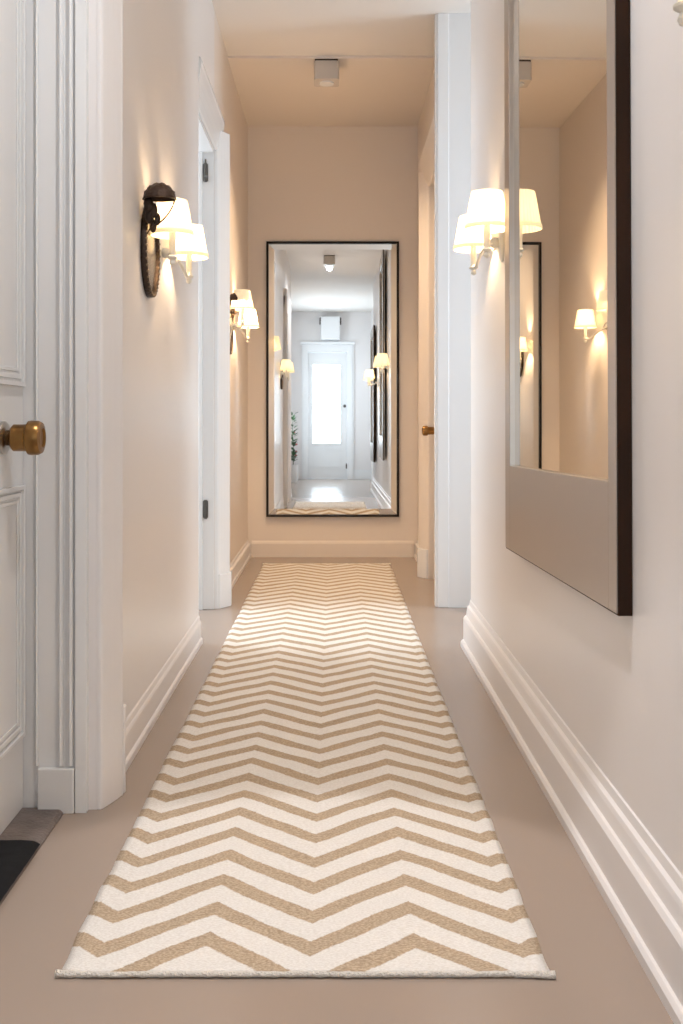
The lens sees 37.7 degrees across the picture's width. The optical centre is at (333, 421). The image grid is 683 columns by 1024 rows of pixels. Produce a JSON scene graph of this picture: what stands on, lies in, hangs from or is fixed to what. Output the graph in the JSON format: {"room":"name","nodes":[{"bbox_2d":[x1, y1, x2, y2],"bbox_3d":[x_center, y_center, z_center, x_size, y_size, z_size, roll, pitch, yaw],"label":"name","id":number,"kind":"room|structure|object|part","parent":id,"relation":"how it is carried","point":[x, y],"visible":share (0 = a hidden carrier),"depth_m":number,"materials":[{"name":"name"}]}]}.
{"room":"home hallway","nodes":[
{"label":"home hallway","id":0,"kind":"room"},
{"bbox_2d":[89,0,247,809],"bbox_3d":[-0.706,-0.602,4.005,0.188,3.204,6.810,0,0,0],"label":"wall","id":1,"kind":"structure","parent":0,"point":[164,41],"depth_m":3.55,"materials":[{"name":"white paint"}]},
{"bbox_2d":[0,0,45,834],"bbox_3d":[-0.768,-0.221,2.115,0.137,2.418,0.900,0,0,0],"label":"door","id":2,"kind":"structure","parent":1,"relation":"in","point":[16,437],"depth_m":2.48,"materials":[{"name":"white paint"}]},
{"bbox_3d":[-0.792,0.480,2.159,0.010,0.640,0.788,0,0,0],"label":"panel moulding","id":3,"kind":"part","parent":2,"relation":"part of","materials":[{"name":"white paint"}]},
{"bbox_3d":[-0.792,-0.695,2.159,0.010,1.210,0.788,0,0,0],"label":"panel moulding","id":4,"kind":"part","parent":2,"relation":"part of","materials":[{"name":"white paint"}]},
{"bbox_3d":[-0.740,0.038,2.405,0.079,0.084,0.084,0,0,0],"label":"knob","id":5,"kind":"part","parent":2,"relation":"part of","materials":[{"name":"gold metal"}]},
{"bbox_2d":[23,0,88,813],"bbox_3d":[-0.707,-0.225,2.115,0.187,2.450,0.930,0,0,0],"label":"trim","id":6,"kind":"structure","parent":1,"relation":"attached to","point":[56,390],"depth_m":2.57,"materials":[{"name":"white paint"}]},
{"bbox_2d":[97,0,126,808],"bbox_3d":[-0.601,-0.329,2.127,0.078,2.657,1.185,0,0,0],"label":"trim","id":7,"kind":"structure","parent":1,"relation":"attached to","point":[111,710],"depth_m":2.61,"materials":[{"name":"white paint"}]},
{"bbox_2d":[140,182,176,297],"bbox_3d":[-0.585,-0.577,3.230,0.105,0.339,0.327,0,0,-20],"label":"oval mirror","id":8,"kind":"object","parent":1,"relation":"attached to","point":[150,250],"visible":0.98,"depth_m":3.16,"materials":[{"name":"brown metal"}]},
{"bbox_3d":[-0.601,-0.560,3.275,0.012,0.275,0.217,0,0,0],"label":"glass","id":9,"kind":"part","parent":8,"relation":"part of","materials":[{"name":"grey"}]},
{"bbox_2d":[150,198,207,283],"bbox_3d":[-0.533,-0.614,3.465,0.156,0.213,0.571,0,0,0],"label":"wall sconce","id":10,"kind":"object","parent":1,"relation":"attached to","point":[186,239],"visible":0.93,"depth_m":3.29,"materials":[{"name":"fabric"},{"name":"brass"}]},
{"bbox_3d":[-0.525,-0.662,3.250,0.138,0.115,0.138,0,0,0],"label":"lamp shade","id":11,"kind":"part","parent":10,"relation":"part of","materials":[{"name":"white fabric"}]},
{"bbox_3d":[-0.543,-0.556,3.567,0.035,0.068,0.230,0,0,11],"label":"arm","id":12,"kind":"part","parent":10,"relation":"part of","materials":[{"name":"metal"}]},
{"bbox_3d":[-0.533,-0.662,3.680,0.138,0.115,0.138,0,0,0],"label":"lamp shade","id":13,"kind":"part","parent":10,"relation":"part of","materials":[{"name":"white fabric"}]},
{"bbox_2d":[126,540,250,770],"bbox_3d":[-0.747,0.937,1.505,0.306,0.126,11.810,0,0,0],"label":"baseboard","id":14,"kind":"structure","parent":1,"relation":"attached to","point":[139,723],"depth_m":3.55,"materials":[{"name":"white paint"}]},
{"bbox_2d":[199,118,213,609],"bbox_3d":[-0.721,-0.225,4.935,0.159,2.450,0.830,0,0,0],"label":"door","id":15,"kind":"structure","parent":1,"relation":"attached to","point":[206,152],"depth_m":5.34,"materials":[{"name":"white paint"}]},
{"bbox_2d":[199,56,231,608],"bbox_3d":[-0.600,-0.329,4.996,0.081,2.657,0.952,0,0,0],"label":"trim","id":16,"kind":"structure","parent":1,"relation":"attached to","point":[211,117],"depth_m":5.38,"materials":[{"name":"white paint"}]},
{"bbox_2d":[230,293,239,353],"bbox_3d":[-0.613,-0.584,5.986,0.105,0.355,0.337,0,0,-19],"label":"oval mirror","id":17,"kind":"object","parent":1,"relation":"attached to","point":[233,296],"visible":0.5,"depth_m":5.90,"materials":[{"name":"brown metal"}]},
{"bbox_3d":[-0.629,-0.567,6.030,0.012,0.290,0.226,0,0,0],"label":"glass","id":18,"kind":"part","parent":17,"relation":"part of","materials":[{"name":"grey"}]},
{"bbox_2d":[230,289,258,342],"bbox_3d":[-0.554,-0.641,6.140,0.170,0.268,0.661,0,0,0],"label":"wall sconce","id":19,"kind":"object","parent":1,"relation":"attached to","point":[248,316],"visible":0.95,"depth_m":5.88,"materials":[{"name":"white fabric"}]},
{"bbox_3d":[-0.540,-0.718,5.880,0.138,0.115,0.138,0,0,0],"label":"lamp shade","id":20,"kind":"part","parent":19,"relation":"part of","materials":[{"name":"white fabric"}]},
{"bbox_3d":[-0.567,-0.556,6.258,0.033,0.068,0.290,0,0,11],"label":"arm","id":21,"kind":"part","parent":19,"relation":"part of","materials":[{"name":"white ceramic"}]},
{"bbox_3d":[-0.550,-0.662,6.400,0.138,0.115,0.138,0,0,0],"label":"lamp shade","id":22,"kind":"part","parent":19,"relation":"part of","materials":[{"name":"white fabric"}]},
{"bbox_2d":[248,126,417,556],"bbox_3d":[-0.100,-0.602,7.485,6.200,3.204,0.150,0,0,0],"label":"wall","id":23,"kind":"structure","parent":0,"point":[306,183],"depth_m":7.41,"materials":[{"name":"beige paint"}]},
{"bbox_2d":[266,241,398,516],"bbox_3d":[-0.010,-0.317,7.395,0.980,2.034,0.033,0,0,0],"label":"wall mirror","id":24,"kind":"object","parent":23,"relation":"attached to","point":[332,307],"visible":1,"depth_m":7.39,"materials":[{"name":"silver mirror"}]},
{"bbox_2d":[252,541,413,556],"bbox_3d":[-0.010,0.940,7.404,1.198,0.120,0.012,0,0,0],"label":"baseboard","id":25,"kind":"structure","parent":23,"relation":"attached to","point":[259,548],"depth_m":7.40,"materials":[{"name":"beige paint"}]},
{"bbox_2d":[0,557,673,1023],"bbox_3d":[-0.100,1.050,1.505,6.200,0.100,12.210,0,0,0],"label":"floor","id":26,"kind":"structure","parent":0,"point":[600,979],"depth_m":1.96,"materials":[{"name":"beige concrete"}]},
{"bbox_2d":[0,808,62,904],"bbox_3d":[-0.825,0.994,2.112,0.270,0.012,0.904,0,0,0],"label":"trim","id":27,"kind":"structure","parent":26,"relation":"on","point":[32,824],"depth_m":2.44,"materials":[{"name":"stone"}]},
{"bbox_2d":[0,840,39,900],"bbox_3d":[-0.816,0.981,2.002,0.258,0.016,0.675,0,0,0],"label":"doormat","id":28,"kind":"object","parent":27,"relation":"on","point":[14,854],"visible":1,"depth_m":2.24,"materials":[{"name":"grey fabric"}]},
{"bbox_2d":[55,563,555,978],"bbox_3d":[-0.052,0.994,4.395,0.898,0.014,5.210,0,0,0],"label":"runner rug","id":29,"kind":"object","parent":26,"relation":"on","point":[317,808],"visible":1,"depth_m":2.44,"materials":[{"name":"beige fabric"}]},
{"bbox_2d":[212,0,470,125],"bbox_3d":[-0.100,-2.272,1.505,6.200,0.164,12.210,0,0,0],"label":"ceiling","id":30,"kind":"structure","parent":0,"point":[272,90],"depth_m":6.02,"materials":[{"name":"beige paint"}]},
{"bbox_2d":[314,59,338,86],"bbox_3d":[-0.045,-2.125,6.100,0.152,0.128,0.152,0,0,0],"label":"ceiling lamp","id":31,"kind":"object","parent":30,"relation":"attached to","point":[326,71],"visible":1,"depth_m":6.03,"materials":[{"name":"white metal"}]},
{"bbox_2d":[418,0,682,875],"bbox_3d":[0.740,-0.602,1.505,0.260,3.204,11.810,0,0,0],"label":"wall","id":32,"kind":"structure","parent":0,"point":[616,682],"depth_m":2.03,"materials":[{"name":"white paint"}]},
{"bbox_2d":[417,115,433,578],"bbox_3d":[0.580,-0.353,5.968,0.081,2.707,1.047,0,0,0],"label":"door","id":33,"kind":"structure","parent":32,"relation":"attached to","point":[426,160],"depth_m":6.39,"materials":[{"name":"beige paint"}]},
{"bbox_2d":[422,426,433,435],"bbox_3d":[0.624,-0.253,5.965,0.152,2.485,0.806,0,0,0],"label":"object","id":34,"kind":"structure","parent":32,"relation":"in","point":[426,430],"depth_m":6.20,"materials":[{"name":"gold metal"}]},
{"bbox_2d":[434,13,448,606],"bbox_3d":[0.583,-0.602,5.417,0.074,3.204,0.057,0,0,0],"label":"trim","id":35,"kind":"structure","parent":32,"relation":"attached to","point":[441,20],"depth_m":5.39,"materials":[{"name":"white paint"}]},
{"bbox_2d":[449,13,470,606],"bbox_3d":[0.695,-0.602,5.396,0.170,3.204,0.008,0,0,0],"label":"trim","id":36,"kind":"structure","parent":32,"relation":"attached to","point":[459,23],"depth_m":5.39,"materials":[{"name":"white paint"}]},
{"bbox_2d":[453,189,504,275],"bbox_3d":[0.526,-0.669,3.600,0.166,0.224,0.555,0,0,0],"label":"wall sconce","id":37,"kind":"object","parent":32,"relation":"attached to","point":[485,216],"visible":0.96,"depth_m":3.39,"materials":[{"name":"white fabric"}]},
{"bbox_3d":[0.530,-0.718,3.800,0.151,0.126,0.151,0,0,0],"label":"lamp shade","id":38,"kind":"part","parent":37,"relation":"part of","materials":[{"name":"white fabric"}]},
{"bbox_3d":[0.541,-0.611,3.697,0.035,0.080,0.211,0,0,-13],"label":"arm","id":39,"kind":"part","parent":37,"relation":"part of","materials":[{"name":"metal"}]},
{"bbox_3d":[0.520,-0.718,3.400,0.151,0.126,0.151,0,0,0],"label":"lamp shade","id":40,"kind":"part","parent":37,"relation":"part of","materials":[{"name":"white fabric"}]},
{"bbox_2d":[414,540,682,1023],"bbox_3d":[0.593,0.897,3.305,0.055,0.206,8.210,0,0,0],"label":"baseboard","id":41,"kind":"structure","parent":32,"relation":"attached to","point":[641,887],"depth_m":2.21,"materials":[{"name":"white paint"}]},
{"bbox_2d":[504,0,631,615],"bbox_3d":[0.584,-0.819,2.671,0.033,2.446,1.230,0,-1,-1],"label":"framed mirror","id":42,"kind":"object","parent":32,"relation":"attached to","point":[568,403],"visible":1,"depth_m":2.48,"materials":[{"name":"brown mirror"}]},
{"bbox_3d":[0.590,-0.890,2.662,0.009,2.050,1.096,0,-1,-1],"label":"glass","id":43,"kind":"part","parent":42,"relation":"part of","materials":[{"name":"white mirror"}]},
{"bbox_2d":[672,0,682,26],"bbox_3d":[0.508,-0.632,1.125,0.202,0.235,0.611,0,0,0],"label":"wall sconce","id":44,"kind":"object","parent":32,"relation":"attached to","point":[677,7],"visible":1,"depth_m":1.35,"materials":[{"name":"white fabric"}]}
]}

